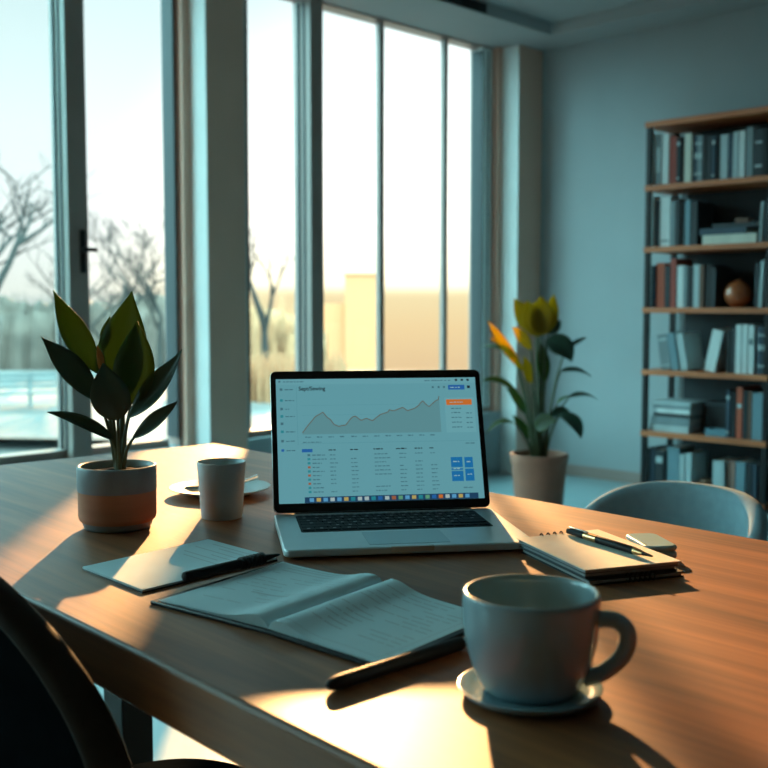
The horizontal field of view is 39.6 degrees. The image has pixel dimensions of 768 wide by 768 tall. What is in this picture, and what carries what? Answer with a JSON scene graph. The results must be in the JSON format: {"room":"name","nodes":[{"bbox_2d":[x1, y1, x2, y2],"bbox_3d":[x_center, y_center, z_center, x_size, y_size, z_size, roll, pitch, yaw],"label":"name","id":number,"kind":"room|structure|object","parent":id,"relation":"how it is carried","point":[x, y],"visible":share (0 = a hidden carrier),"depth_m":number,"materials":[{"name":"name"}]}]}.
{"room":"home office","nodes":[
{"label":"home office","id":0,"kind":"room"},
{"bbox_2d":[160,0,247,448],"bbox_3d":[-0.835,-0.649,5.116,0.295,2.665,0.322,4,6,44],"label":"column","id":1,"kind":"structure","parent":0,"point":[210,33],"depth_m":4.99,"materials":[{"name":"beige paint"}]},
{"bbox_2d":[54,411,500,474],"bbox_3d":[-2.451,0.597,3.648,0.181,0.395,9.400,4,6,44],"label":"wall","id":2,"kind":"structure","parent":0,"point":[492,438],"depth_m":6.67,"materials":[{"name":"paint"}]},
{"bbox_2d":[0,0,181,464],"bbox_3d":[-1.662,-0.777,4.296,0.200,2.250,2.017,4,6,44],"label":"window","id":3,"kind":"structure","parent":2,"relation":"attached to","point":[66,17],"depth_m":4.62,"materials":[{"name":"grey"}]},
{"bbox_2d":[244,0,491,437],"bbox_3d":[-0.056,-0.899,5.961,0.150,2.250,1.998,4,6,44],"label":"window","id":4,"kind":"structure","parent":2,"relation":"attached to","point":[307,14],"depth_m":5.92,"materials":[{"name":"paint"}]},
{"bbox_2d":[95,473,767,764],"bbox_3d":[-0.037,1.028,1.301,7.250,0.120,9.800,4,6,44],"label":"floor","id":5,"kind":"structure","parent":0,"point":[579,492],"depth_m":5.67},
{"bbox_2d":[0,577,240,767],"bbox_3d":[-0.289,0.551,1.245,0.507,0.840,0.566,-4,6,-41],"label":"dining chair","id":6,"kind":"object","parent":5,"relation":"on","point":[53,714],"visible":0.98,"depth_m":0.93,"materials":[{"name":"leather"}]},
{"bbox_2d":[0,444,767,767],"bbox_3d":[0.053,0.590,1.314,0.848,0.750,2.265,-4,6,-41],"label":"dining table","id":7,"kind":"object","parent":5,"relation":"on","point":[692,692],"visible":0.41,"depth_m":0.98,"materials":[{"name":"brown wood"}]},
{"bbox_2d":[41,290,181,532],"bbox_3d":[-0.375,0.035,1.486,0.197,0.332,0.109,0,4,0],"label":"potted plant","id":8,"kind":"object","parent":7,"relation":"on","point":[119,494],"visible":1,"depth_m":1.47,"materials":[{"name":"green plant"}]},
{"bbox_2d":[82,539,277,593],"bbox_3d":[-0.246,0.215,1.277,0.145,0.004,0.210,4,6,41],"label":"pad","id":9,"kind":"object","parent":7,"relation":"on","point":[142,573],"visible":0.93,"depth_m":1.27,"materials":[{"name":"paper"}]},
{"bbox_2d":[184,544,251,563],"bbox_3d":[-0.200,0.210,1.312,0.102,0.001,0.119,0,4,0],"label":"print","id":10,"kind":"object","parent":9,"relation":"on","point":[213,544],"depth_m":1.31},
{"bbox_2d":[181,552,279,580],"bbox_3d":[-0.173,0.208,1.227,0.015,0.015,0.144,4,6,41],"label":"pen","id":11,"kind":"object","parent":9,"relation":"on","point":[257,559],"visible":1,"depth_m":1.22,"materials":[{"name":"black plastic"}]},
{"bbox_2d":[169,478,269,497],"bbox_3d":[-0.271,0.175,1.760,0.166,0.014,0.166,0,4,0],"label":"saucer","id":12,"kind":"object","parent":7,"relation":"on","point":[251,487],"visible":0.46,"depth_m":1.77,"materials":[{"name":"white ceramic"}]},
{"bbox_2d":[197,458,245,520],"bbox_3d":[-0.238,0.154,1.563,0.072,0.083,0.072,0,4,0],"label":"cup","id":13,"kind":"object","parent":7,"relation":"on","point":[221,481],"visible":1,"depth_m":1.54,"materials":[{"name":"white ceramic"}]},
{"bbox_2d":[150,561,464,665],"bbox_3d":[-0.063,0.223,1.093,0.338,0.015,0.210,4,6,40],"label":"open notebook","id":14,"kind":"object","parent":7,"relation":"on","point":[362,619],"visible":0.98,"depth_m":1.06,"materials":[{"name":"paper"}]},
{"bbox_2d":[204,567,339,602],"bbox_3d":[-0.107,0.216,1.154,0.125,0.010,0.152,3,5,38],"label":"print","id":15,"kind":"object","parent":14,"relation":"on","point":[263,584],"depth_m":1.15,"materials":[{"name":"white"}]},
{"bbox_2d":[287,585,461,657],"bbox_3d":[0.001,0.225,1.032,0.126,0.010,0.174,3,5,39],"label":"print","id":16,"kind":"object","parent":14,"relation":"on","point":[340,621],"depth_m":1.03,"materials":[{"name":"white"}]},
{"bbox_2d":[326,637,466,690],"bbox_3d":[0.019,0.237,0.916,0.178,0.012,0.013,-4,6,-43],"label":"pen","id":17,"kind":"object","parent":7,"relation":"on","point":[362,674],"visible":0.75,"depth_m":0.90,"materials":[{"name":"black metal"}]},
{"bbox_2d":[270,370,528,557],"bbox_3d":[0.012,0.097,1.467,0.319,0.213,0.308,-1,4,-9],"label":"laptop","id":18,"kind":"object","parent":7,"relation":"on","point":[380,462],"visible":0.99,"depth_m":1.56,"materials":[{"name":"metal"}]},
{"bbox_2d":[458,668,602,716],"bbox_3d":[0.117,0.244,0.853,0.115,0.008,0.115,0,4,0],"label":"saucer","id":19,"kind":"object","parent":7,"relation":"on","point":[469,685],"visible":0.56,"depth_m":0.82,"materials":[{"name":"ceramic"}]},
{"bbox_2d":[462,574,636,704],"bbox_3d":[0.120,0.204,0.845,0.109,0.079,0.120,-3,5,-37],"label":"coffee mug","id":20,"kind":"object","parent":19,"relation":"on","point":[531,639],"visible":1,"depth_m":0.81,"materials":[{"name":"ceramic"}]},
{"bbox_2d":[521,548,683,585],"bbox_3d":[0.256,0.211,1.286,0.124,0.011,0.188,-1,4,-19],"label":"notebook","id":21,"kind":"object","parent":7,"relation":"on","point":[647,575],"visible":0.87,"depth_m":1.21,"materials":[{"name":"black paper"}]},
{"bbox_2d":[519,544,676,577],"bbox_3d":[0.252,0.206,1.294,0.121,0.006,0.179,-1,4,-19],"label":"notebook","id":22,"kind":"object","parent":21,"relation":"on","point":[521,546],"visible":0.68,"depth_m":1.22,"materials":[{"name":"paper"}]},
{"bbox_2d":[517,529,680,573],"bbox_3d":[0.252,0.200,1.290,0.126,0.009,0.186,-1,4,-19],"label":"notebook","id":23,"kind":"object","parent":22,"relation":"on","point":[584,556],"visible":1,"depth_m":1.25,"materials":[{"name":"paper"}]},
{"bbox_2d":[566,526,652,556],"bbox_3d":[0.272,0.192,1.296,0.010,0.011,0.160,-2,5,-27],"label":"ballpoint pen","id":24,"kind":"object","parent":23,"relation":"on","point":[576,532],"visible":1,"depth_m":1.29,"materials":[{"name":"black metal"}]},
{"bbox_2d":[626,533,676,557],"bbox_3d":[0.334,0.203,1.337,0.043,0.018,0.080,-1,4,-8],"label":"case","id":25,"kind":"object","parent":7,"relation":"on","point":[652,541],"visible":0.68,"depth_m":1.32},
{"bbox_2d":[481,295,597,504],"bbox_3d":[0.744,0.135,5.023,0.586,1.115,0.400,0,4,0],"label":"floor plant","id":26,"kind":"object","parent":5,"relation":"on","point":[539,472],"visible":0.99,"depth_m":4.97,"materials":[{"name":"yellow plant"}]},
{"bbox_2d":[585,481,767,540],"bbox_3d":[0.509,0.562,2.070,0.429,0.699,0.415,-4,6,-41],"label":"dining chair","id":27,"kind":"object","parent":5,"relation":"on","point":[707,507],"visible":0.17,"depth_m":2.18,"materials":[{"name":"plastic"}]},
{"bbox_2d":[640,106,767,512],"bbox_3d":[1.795,-0.389,5.737,0.740,2.056,0.318,4,6,44],"label":"bookcase","id":28,"kind":"object","parent":5,"relation":"on","point":[741,197],"visible":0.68,"depth_m":5.80,"materials":[{"name":"wood"}]},
{"bbox_2d":[651,265,656,307],"bbox_3d":[1.549,-0.541,5.931,0.024,0.231,0.199,4,6,44],"label":"book","id":29,"kind":"object","parent":28,"relation":"on","point":[654,267],"visible":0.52,"depth_m":5.86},
{"bbox_2d":[654,200,659,246],"bbox_3d":[1.554,-0.881,5.892,0.028,0.255,0.182,4,6,44],"label":"book","id":30,"kind":"object","parent":28,"relation":"on","point":[657,202],"visible":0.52,"depth_m":5.83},
{"bbox_2d":[655,135,661,184],"bbox_3d":[1.560,-1.220,5.866,0.036,0.269,0.203,4,6,44],"label":"book","id":31,"kind":"object","parent":28,"relation":"on","point":[658,142],"visible":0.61,"depth_m":5.79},
{"bbox_2d":[655,448,666,480],"bbox_3d":[1.578,0.471,5.951,0.052,0.222,0.171,4,6,44],"label":"book","id":32,"kind":"object","parent":28,"relation":"on","point":[659,453],"visible":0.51,"depth_m":5.89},
{"bbox_2d":[650,445,671,481],"bbox_3d":[1.554,0.466,5.985,0.024,0.228,0.187,4,6,44],"label":"book","id":33,"kind":"object","parent":28,"relation":"on","point":[652,462],"visible":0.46,"depth_m":5.92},
{"bbox_2d":[656,263,670,307],"bbox_3d":[1.586,-0.545,5.912,0.050,0.243,0.212,4,6,44],"label":"book","id":34,"kind":"object","parent":28,"relation":"on","point":[660,278],"visible":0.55,"depth_m":5.83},
{"bbox_2d":[657,334,670,369],"bbox_3d":[1.605,-0.181,5.912,0.087,0.199,0.203,4,6,44],"label":"book","id":35,"kind":"object","parent":28,"relation":"on","point":[662,339],"visible":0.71,"depth_m":5.84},
{"bbox_2d":[664,266,670,307],"bbox_3d":[1.609,-0.534,5.872,0.031,0.226,0.194,4,6,44],"label":"book","id":36,"kind":"object","parent":28,"relation":"on","point":[667,268],"visible":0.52,"depth_m":5.80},
{"bbox_2d":[661,134,681,183],"bbox_3d":[1.590,-1.219,5.838,0.042,0.270,0.197,4,6,44],"label":"book","id":37,"kind":"object","parent":28,"relation":"on","point":[665,137],"visible":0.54,"depth_m":5.77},
{"bbox_2d":[670,201,675,245],"bbox_3d":[1.630,-0.871,5.830,0.029,0.244,0.206,4,6,44],"label":"book","id":38,"kind":"object","parent":28,"relation":"on","point":[673,203],"visible":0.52,"depth_m":5.76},
{"bbox_2d":[659,197,688,246],"bbox_3d":[1.595,-0.886,5.865,0.061,0.268,0.197,4,6,44],"label":"book","id":39,"kind":"object","parent":28,"relation":"on","point":[665,202],"visible":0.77,"depth_m":5.79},
{"bbox_2d":[672,136,678,182],"bbox_3d":[1.621,-1.207,5.792,0.021,0.253,0.172,4,6,44],"label":"book","id":40,"kind":"object","parent":28,"relation":"on","point":[674,137],"visible":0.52,"depth_m":5.73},
{"bbox_2d":[650,424,703,433],"bbox_3d":[1.625,0.240,5.904,0.236,0.038,0.190,4,6,44],"label":"book","id":41,"kind":"object","parent":28,"relation":"on","point":[653,427],"visible":0.73,"depth_m":5.83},
{"bbox_2d":[651,415,703,426],"bbox_3d":[1.628,0.198,5.898,0.234,0.046,0.190,4,6,44],"label":"book","id":42,"kind":"object","parent":41,"relation":"on","point":[662,420],"visible":0.74,"depth_m":5.82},
{"bbox_2d":[654,412,703,417],"bbox_3d":[1.631,0.166,5.893,0.207,0.018,0.190,4,6,44],"label":"book","id":43,"kind":"object","parent":42,"relation":"on","point":[655,413],"visible":0.63,"depth_m":5.83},
{"bbox_2d":[657,408,703,414],"bbox_3d":[1.643,0.144,5.879,0.200,0.026,0.190,4,6,44],"label":"book","id":44,"kind":"object","parent":43,"relation":"on","point":[659,410],"visible":0.76,"depth_m":5.81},
{"bbox_2d":[653,405,703,409],"bbox_3d":[1.633,0.122,5.888,0.222,0.016,0.190,4,6,44],"label":"book","id":45,"kind":"object","parent":44,"relation":"on","point":[654,406],"visible":0.63,"depth_m":5.81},
{"bbox_2d":[653,398,706,406],"bbox_3d":[1.635,0.102,5.883,0.226,0.024,0.190,4,6,44],"label":"book","id":46,"kind":"object","parent":45,"relation":"on","point":[669,401],"visible":0.94,"depth_m":5.83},
{"bbox_2d":[667,332,688,369],"bbox_3d":[1.633,-0.181,5.862,0.076,0.207,0.181,4,6,44],"label":"book","id":47,"kind":"object","parent":28,"relation":"on","point":[673,351],"visible":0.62,"depth_m":5.79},
{"bbox_2d":[676,137,681,182],"bbox_3d":[1.637,-1.201,5.772,0.021,0.244,0.174,4,6,44],"label":"book","id":48,"kind":"object","parent":28,"relation":"on","point":[679,139],"visible":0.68,"depth_m":5.71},
{"bbox_2d":[675,199,684,245],"bbox_3d":[1.654,-0.872,5.812,0.024,0.248,0.219,4,6,44],"label":"book","id":49,"kind":"object","parent":28,"relation":"on","point":[678,202],"visible":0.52,"depth_m":5.73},
{"bbox_2d":[666,444,694,480],"bbox_3d":[1.641,0.464,5.902,0.075,0.244,0.171,4,6,44],"label":"book","id":50,"kind":"object","parent":28,"relation":"on","point":[673,452],"visible":0.54,"depth_m":5.84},
{"bbox_2d":[670,259,691,307],"bbox_3d":[1.627,-0.551,5.840,0.033,0.264,0.173,4,6,44],"label":"book","id":51,"kind":"object","parent":28,"relation":"on","point":[674,262],"visible":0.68,"depth_m":5.78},
{"bbox_2d":[676,265,687,307],"bbox_3d":[1.669,-0.531,5.826,0.039,0.227,0.202,4,6,44],"label":"book","id":52,"kind":"object","parent":28,"relation":"on","point":[680,268],"visible":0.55,"depth_m":5.75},
{"bbox_2d":[679,453,684,481],"bbox_3d":[1.687,0.482,5.866,0.031,0.213,0.201,4,6,44],"label":"book","id":53,"kind":"object","parent":28,"relation":"on","point":[681,456],"visible":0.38,"depth_m":5.79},
{"bbox_2d":[680,202,684,245],"bbox_3d":[1.667,-0.864,5.791,0.016,0.236,0.191,4,6,44],"label":"book","id":54,"kind":"object","parent":28,"relation":"on","point":[682,203],"visible":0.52,"depth_m":5.72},
{"bbox_2d":[683,266,688,307],"bbox_3d":[1.691,-0.527,5.798,0.025,0.224,0.211,4,6,44],"label":"book","id":55,"kind":"object","parent":28,"relation":"on","point":[686,268],"visible":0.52,"depth_m":5.72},
{"bbox_2d":[675,332,703,370],"bbox_3d":[1.673,-0.179,5.832,0.080,0.206,0.184,4,6,44],"label":"book","id":56,"kind":"object","parent":28,"relation":"on","point":[689,347],"visible":0.96,"depth_m":5.79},
{"bbox_2d":[688,266,693,307],"bbox_3d":[1.706,-0.524,5.774,0.026,0.220,0.189,4,6,44],"label":"book","id":57,"kind":"object","parent":28,"relation":"on","point":[691,268],"visible":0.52,"depth_m":5.71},
{"bbox_2d":[684,133,698,181],"bbox_3d":[1.678,-1.206,5.735,0.042,0.260,0.176,4,6,44],"label":"book","id":58,"kind":"object","parent":28,"relation":"on","point":[689,137],"visible":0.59,"depth_m":5.67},
{"bbox_2d":[684,200,702,244],"bbox_3d":[1.683,-0.865,5.761,0.032,0.242,0.178,4,6,44],"label":"book","id":59,"kind":"object","parent":28,"relation":"on","point":[687,238],"visible":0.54,"depth_m":5.70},
{"bbox_2d":[693,135,697,181],"bbox_3d":[1.720,-1.199,5.724,0.024,0.247,0.202,4,6,44],"label":"book","id":60,"kind":"object","parent":28,"relation":"on","point":[695,136],"visible":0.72,"depth_m":5.65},
{"bbox_2d":[685,450,707,482],"bbox_3d":[1.709,0.479,5.835,0.036,0.223,0.183,4,6,44],"label":"book","id":61,"kind":"object","parent":28,"relation":"on","point":[696,462],"visible":0.64,"depth_m":5.80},
{"bbox_2d":[693,265,699,307],"bbox_3d":[1.723,-0.525,5.742,0.035,0.228,0.171,4,6,44],"label":"book","id":62,"kind":"object","parent":28,"relation":"on","point":[696,276],"visible":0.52,"depth_m":5.68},
{"bbox_2d":[697,135,702,180],"bbox_3d":[1.735,-1.195,5.699,0.029,0.242,0.200,4,6,44],"label":"book","id":63,"kind":"object","parent":28,"relation":"on","point":[700,137],"visible":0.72,"depth_m":5.63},
{"bbox_2d":[691,201,712,244],"bbox_3d":[1.709,-0.859,5.735,0.035,0.233,0.172,4,6,44],"label":"book","id":64,"kind":"object","parent":28,"relation":"on","point":[701,212],"visible":0.82,"depth_m":5.69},
{"bbox_2d":[699,265,704,307],"bbox_3d":[1.745,-0.522,5.719,0.024,0.226,0.178,4,6,44],"label":"book","id":65,"kind":"object","parent":28,"relation":"on","point":[702,267],"visible":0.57,"depth_m":5.66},
{"bbox_2d":[702,135,708,180],"bbox_3d":[1.757,-1.192,5.679,0.021,0.239,0.209,4,6,44],"label":"book","id":66,"kind":"object","parent":28,"relation":"on","point":[704,163],"visible":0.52,"depth_m":5.60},
{"bbox_2d":[706,135,711,179],"bbox_3d":[1.774,-1.188,5.663,0.024,0.234,0.204,4,6,44],"label":"book","id":67,"kind":"object","parent":28,"relation":"on","point":[709,138],"visible":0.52,"depth_m":5.59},
{"bbox_2d":[711,136,716,179],"bbox_3d":[1.782,-1.183,5.633,0.020,0.228,0.176,4,6,44],"label":"book","id":68,"kind":"object","parent":28,"relation":"on","point":[714,138],"visible":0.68,"depth_m":5.57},
{"bbox_2d":[703,400,725,432],"bbox_3d":[1.840,0.180,5.807,0.154,0.172,0.134,4,6,44],"label":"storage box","id":69,"kind":"object","parent":28,"relation":"on","point":[714,410],"visible":0.46,"depth_m":5.77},
{"bbox_2d":[704,265,726,307],"bbox_3d":[1.773,-0.520,5.699,0.036,0.223,0.173,4,6,44],"label":"book","id":70,"kind":"object","parent":28,"relation":"on","point":[708,268],"visible":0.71,"depth_m":5.64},
{"bbox_2d":[705,427,725,436],"bbox_3d":[1.783,0.257,5.679,0.116,0.038,0.080,4,6,44],"label":"tray","id":71,"kind":"object","parent":28,"relation":"on","point":[712,431],"visible":0.83,"depth_m":5.66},
{"bbox_2d":[704,328,732,371],"bbox_3d":[1.811,-0.181,5.701,0.105,0.230,0.208,4,6,44],"label":"book","id":72,"kind":"object","parent":28,"relation":"on","point":[717,351],"visible":0.75,"depth_m":5.63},
{"bbox_2d":[716,136,720,178],"bbox_3d":[1.806,-1.182,5.626,0.020,0.227,0.182,4,6,44],"label":"book","id":73,"kind":"object","parent":28,"relation":"on","point":[718,148],"visible":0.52,"depth_m":5.56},
{"bbox_2d":[711,267,731,307],"bbox_3d":[1.794,-0.512,5.673,0.024,0.211,0.176,4,6,44],"label":"book","id":74,"kind":"object","parent":28,"relation":"on","point":[720,277],"visible":0.95,"depth_m":5.63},
{"bbox_2d":[720,134,728,178],"bbox_3d":[1.826,-1.182,5.598,0.040,0.230,0.177,4,6,44],"label":"book","id":75,"kind":"object","parent":28,"relation":"on","point":[724,138],"visible":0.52,"depth_m":5.53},
{"bbox_2d":[712,457,740,486],"bbox_3d":[1.833,0.501,5.712,0.065,0.197,0.185,4,6,44],"label":"book","id":76,"kind":"object","parent":28,"relation":"on","point":[720,466],"visible":0.54,"depth_m":5.64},
{"bbox_2d":[726,330,730,372],"bbox_3d":[1.859,-0.174,5.633,0.018,0.225,0.177,4,6,44],"label":"book","id":77,"kind":"object","parent":28,"relation":"on","point":[728,331],"visible":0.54,"depth_m":5.57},
{"bbox_2d":[702,233,758,244],"bbox_3d":[1.849,-0.757,5.596,0.297,0.050,0.170,4,6,44],"label":"book","id":78,"kind":"object","parent":28,"relation":"on","point":[744,237],"visible":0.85,"depth_m":5.53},
{"bbox_2d":[699,227,759,235],"bbox_3d":[1.823,-0.801,5.619,0.260,0.034,0.170,4,6,44],"label":"book","id":79,"kind":"object","parent":78,"relation":"on","point":[731,230],"visible":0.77,"depth_m":5.55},
{"bbox_2d":[712,222,759,227],"bbox_3d":[1.874,-0.827,5.583,0.247,0.022,0.170,4,6,44],"label":"book","id":80,"kind":"object","parent":79,"relation":"on","point":[744,224],"visible":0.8,"depth_m":5.51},
{"bbox_2d":[728,134,732,177],"bbox_3d":[1.857,-1.178,5.577,0.026,0.226,0.196,4,6,44],"label":"book","id":81,"kind":"object","parent":28,"relation":"on","point":[730,141],"visible":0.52,"depth_m":5.51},
{"bbox_2d":[725,390,736,437],"bbox_3d":[1.870,0.154,5.658,0.022,0.246,0.198,4,6,44],"label":"book","id":82,"kind":"object","parent":28,"relation":"on","point":[728,393],"visible":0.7,"depth_m":5.59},
{"bbox_2d":[730,329,735,372],"bbox_3d":[1.879,-0.174,5.619,0.025,0.227,0.179,4,6,44],"label":"book","id":83,"kind":"object","parent":28,"relation":"on","point":[733,332],"visible":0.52,"depth_m":5.55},
{"bbox_2d":[730,391,736,437],"bbox_3d":[1.897,0.156,5.650,0.023,0.243,0.206,4,6,44],"label":"book","id":84,"kind":"object","parent":28,"relation":"on","point":[734,393],"visible":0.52,"depth_m":5.58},
{"bbox_2d":[732,131,738,177],"bbox_3d":[1.874,-1.182,5.552,0.028,0.238,0.192,4,6,44],"label":"book","id":85,"kind":"object","parent":28,"relation":"on","point":[735,134],"visible":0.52,"depth_m":5.48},
{"bbox_2d":[724,277,751,307],"bbox_3d":[1.859,-0.481,5.600,0.144,0.160,0.144,4,6,44],"label":"round vase","id":86,"kind":"object","parent":28,"relation":"on","point":[737,294],"visible":1,"depth_m":5.55,"materials":[{"name":"brown ceramic"}]},
{"bbox_2d":[735,324,742,373],"bbox_3d":[1.905,-0.186,5.600,0.032,0.254,0.194,4,6,44],"label":"book","id":87,"kind":"object","parent":28,"relation":"on","point":[738,348],"visible":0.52,"depth_m":5.53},
{"bbox_2d":[738,130,746,177],"bbox_3d":[1.892,-1.180,5.523,0.033,0.239,0.172,4,6,44],"label":"book","id":88,"kind":"object","parent":28,"relation":"on","point":[742,134],"visible":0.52,"depth_m":5.46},
{"bbox_2d":[735,458,759,492],"bbox_3d":[1.917,0.504,5.622,0.052,0.204,0.173,4,6,44],"label":"book","id":89,"kind":"object","parent":28,"relation":"on","point":[741,466],"visible":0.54,"depth_m":5.56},
{"bbox_2d":[736,385,759,438],"bbox_3d":[1.920,0.146,5.625,0.032,0.267,0.206,4,6,44],"label":"book","id":90,"kind":"object","parent":28,"relation":"on","point":[739,407],"visible":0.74,"depth_m":5.55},
{"bbox_2d":[742,388,759,438],"bbox_3d":[1.934,0.155,5.593,0.021,0.254,0.186,4,6,44],"label":"book","id":91,"kind":"object","parent":28,"relation":"on","point":[745,392],"visible":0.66,"depth_m":5.53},
{"bbox_2d":[741,324,762,373],"bbox_3d":[1.922,-0.184,5.569,0.030,0.256,0.170,4,6,44],"label":"book","id":92,"kind":"object","parent":28,"relation":"on","point":[745,327],"visible":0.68,"depth_m":5.51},
{"bbox_2d":[745,127,759,176],"bbox_3d":[1.931,-1.186,5.505,0.037,0.254,0.197,4,6,44],"label":"book","id":93,"kind":"object","parent":28,"relation":"on","point":[750,130],"visible":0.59,"depth_m":5.43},
{"bbox_2d":[746,460,760,495],"bbox_3d":[1.954,0.507,5.595,0.026,0.202,0.184,4,6,44],"label":"book","id":94,"kind":"object","parent":28,"relation":"on","point":[749,465],"visible":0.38,"depth_m":5.53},
{"bbox_2d":[747,389,762,439],"bbox_3d":[1.949,0.157,5.574,0.021,0.253,0.174,4,6,44],"label":"book","id":95,"kind":"object","parent":28,"relation":"on","point":[749,415],"visible":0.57,"depth_m":5.51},
{"bbox_2d":[747,325,764,373],"bbox_3d":[1.952,-0.181,5.552,0.031,0.251,0.185,4,6,44],"label":"book","id":96,"kind":"object","parent":28,"relation":"on","point":[753,329],"visible":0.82,"depth_m":5.49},
{"bbox_2d":[751,462,760,500],"bbox_3d":[1.982,0.509,5.580,0.026,0.201,0.203,4,6,44],"label":"book","id":97,"kind":"object","parent":28,"relation":"on","point":[755,467],"visible":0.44,"depth_m":5.51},
{"bbox_2d":[751,391,762,440],"bbox_3d":[1.977,0.164,5.536,0.059,0.244,0.172,4,6,44],"label":"book","id":98,"kind":"object","parent":28,"relation":"on","point":[757,397],"visible":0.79,"depth_m":5.48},
{"bbox_2d":[754,263,760,307],"bbox_3d":[1.970,-0.508,5.516,0.022,0.226,0.186,4,6,44],"label":"book","id":99,"kind":"object","parent":28,"relation":"on","point":[757,265],"visible":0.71,"depth_m":5.45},
{"bbox_2d":[753,128,764,175],"bbox_3d":[1.961,-1.177,5.469,0.047,0.240,0.183,4,6,44],"label":"book","id":100,"kind":"object","parent":28,"relation":"on","point":[758,133],"visible":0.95,"depth_m":5.40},
{"bbox_2d":[757,326,764,374],"bbox_3d":[1.994,-0.177,5.530,0.026,0.247,0.209,4,6,44],"label":"book","id":101,"kind":"object","parent":28,"relation":"on","point":[760,328],"visible":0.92,"depth_m":5.46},
{"bbox_2d":[758,261,765,307],"bbox_3d":[1.980,-0.512,5.490,0.028,0.238,0.173,4,6,44],"label":"book","id":102,"kind":"object","parent":28,"relation":"on","point":[762,270],"visible":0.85,"depth_m":5.43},
{"bbox_2d":[759,202,764,241],"bbox_3d":[1.985,-0.827,5.484,0.013,0.206,0.201,7,8,44],"label":"book","id":103,"kind":"object","parent":28,"relation":"on","point":[762,215],"visible":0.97,"depth_m":5.42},
{"bbox_2d":[763,129,767,174],"bbox_3d":[1.986,-1.172,5.444,0.020,0.233,0.188,4,6,44],"label":"book","id":104,"kind":"object","parent":28,"relation":"on","point":[765,139],"visible":1,"depth_m":5.38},
{"bbox_2d":[489,45,542,474],"bbox_3d":[0.790,-0.770,6.765,0.295,2.665,0.288,4,6,44],"label":"column","id":105,"kind":"structure","parent":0,"point":[517,70],"depth_m":6.64,"materials":[{"name":"beige paint"}]},
{"bbox_2d":[284,0,767,50],"bbox_3d":[0.017,-1.766,1.043,7.100,0.200,9.800,4,6,44],"label":"ceiling","id":106,"kind":"structure","parent":0,"point":[542,25],"depth_m":5.94,"materials":[{"name":"paint"}]},
{"bbox_2d":[442,0,486,13],"bbox_3d":[-0.095,-2.002,5.177,0.028,0.052,1.850,4,6,44],"label":"ceiling vent","id":107,"kind":"object","parent":106,"relation":"in","point":[475,5],"visible":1,"depth_m":5.74,"materials":[{"name":"black metal"}]},
{"bbox_2d":[540,6,767,473],"bbox_3d":[3.328,-0.627,4.612,7.250,2.695,0.200,4,6,44],"label":"wall","id":108,"kind":"structure","parent":0,"point":[599,96],"depth_m":6.38,"materials":[{"name":"paint"}]},
{"bbox_2d":[566,464,640,483],"bbox_3d":[3.342,0.694,4.546,6.600,0.070,0.012,4,6,44],"label":"baseboard","id":109,"kind":"structure","parent":108,"relation":"attached to","point":[571,469],"depth_m":6.50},
{"label":"outside","id":110,"kind":"structure","parent":0,"visible":0},
{"bbox_2d":[0,369,270,453],"bbox_3d":[-15.000,0.932,23.632,110.000,0.240,41.000,0,4,0],"label":"snowy ground","id":111,"kind":"structure","parent":110,"point":[41,403],"depth_m":27.19,"materials":[{"name":"snow"}]},
{"bbox_2d":[0,373,56,406],"bbox_3d":[-8.995,0.200,27.116,1.800,0.950,0.560,-2,4,-20],"label":"railing","id":112,"kind":"object","parent":111,"relation":"on","point":[29,380],"visible":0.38,"depth_m":27.25,"materials":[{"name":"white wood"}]},
{"bbox_2d":[0,152,103,288],"bbox_3d":[-8.146,-1.939,21.798,4.536,6.263,6.300,0,4,0],"label":"bare tree","id":113,"kind":"object","parent":111,"relation":"on","point":[21,239],"visible":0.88,"depth_m":22.69,"materials":[{"name":"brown plant"}]},
{"bbox_2d":[23,232,141,300],"bbox_3d":[-11.325,-3.156,40.605,3.198,5.885,4.185,1,4,10],"label":"bare tree","id":114,"kind":"object","parent":111,"relation":"on","point":[112,266],"visible":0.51,"depth_m":40.58,"materials":[{"name":"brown plant"}]},
{"bbox_2d":[88,204,164,338],"bbox_3d":[-7.757,-2.706,33.886,4.430,5.960,4.878,0,4,0],"label":"bare tree","id":115,"kind":"object","parent":111,"relation":"on","point":[127,290],"visible":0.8,"depth_m":33.55,"materials":[{"name":"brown plant"}]},
{"bbox_2d":[88,204,164,368],"bbox_3d":[-10.381,-3.978,43.613,4.543,7.077,2.840,3,5,32],"label":"bare tree","id":116,"kind":"object","parent":111,"relation":"on","point":[150,295],"visible":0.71,"depth_m":43.60,"materials":[{"name":"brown plant"}]},
{"bbox_2d":[0,413,270,439],"bbox_3d":[-15.000,0.892,22.124,30.000,0.001,5.999,0,4,0],"label":"path","id":117,"kind":"structure","parent":111,"relation":"on","point":[36,426],"depth_m":22.40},
{"bbox_2d":[249,194,293,363],"bbox_3d":[-4.692,-3.536,36.611,3.360,7.243,4.255,2,5,29],"label":"bare tree","id":118,"kind":"object","parent":111,"relation":"on","point":[264,321],"visible":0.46,"depth_m":36.67,"materials":[{"name":"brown plant"}]},
{"bbox_2d":[251,348,347,402],"bbox_3d":[-3.734,-0.238,31.061,5.378,1.456,4.102,0,4,0],"label":"reeds","id":119,"kind":"object","parent":111,"relation":"on","point":[260,373],"visible":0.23,"depth_m":29.64,"materials":[{"name":"plant"}]},
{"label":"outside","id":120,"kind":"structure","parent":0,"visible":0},
{"bbox_2d":[0,288,327,370],"bbox_3d":[-28.791,-2.594,49.743,52.456,3.807,8.590,0,4,0],"label":"thicket","id":121,"kind":"object","parent":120,"point":[23,324],"visible":0.32,"depth_m":46.36,"materials":[{"name":"plant"}]},
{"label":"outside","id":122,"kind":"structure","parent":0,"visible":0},
{"bbox_2d":[293,273,375,370],"bbox_3d":[-4.512,-4.266,77.897,8.950,7.420,6.200,0,4,0],"label":"building","id":123,"kind":"structure","parent":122,"point":[350,327],"depth_m":74.95,"materials":[{"name":"concrete"}]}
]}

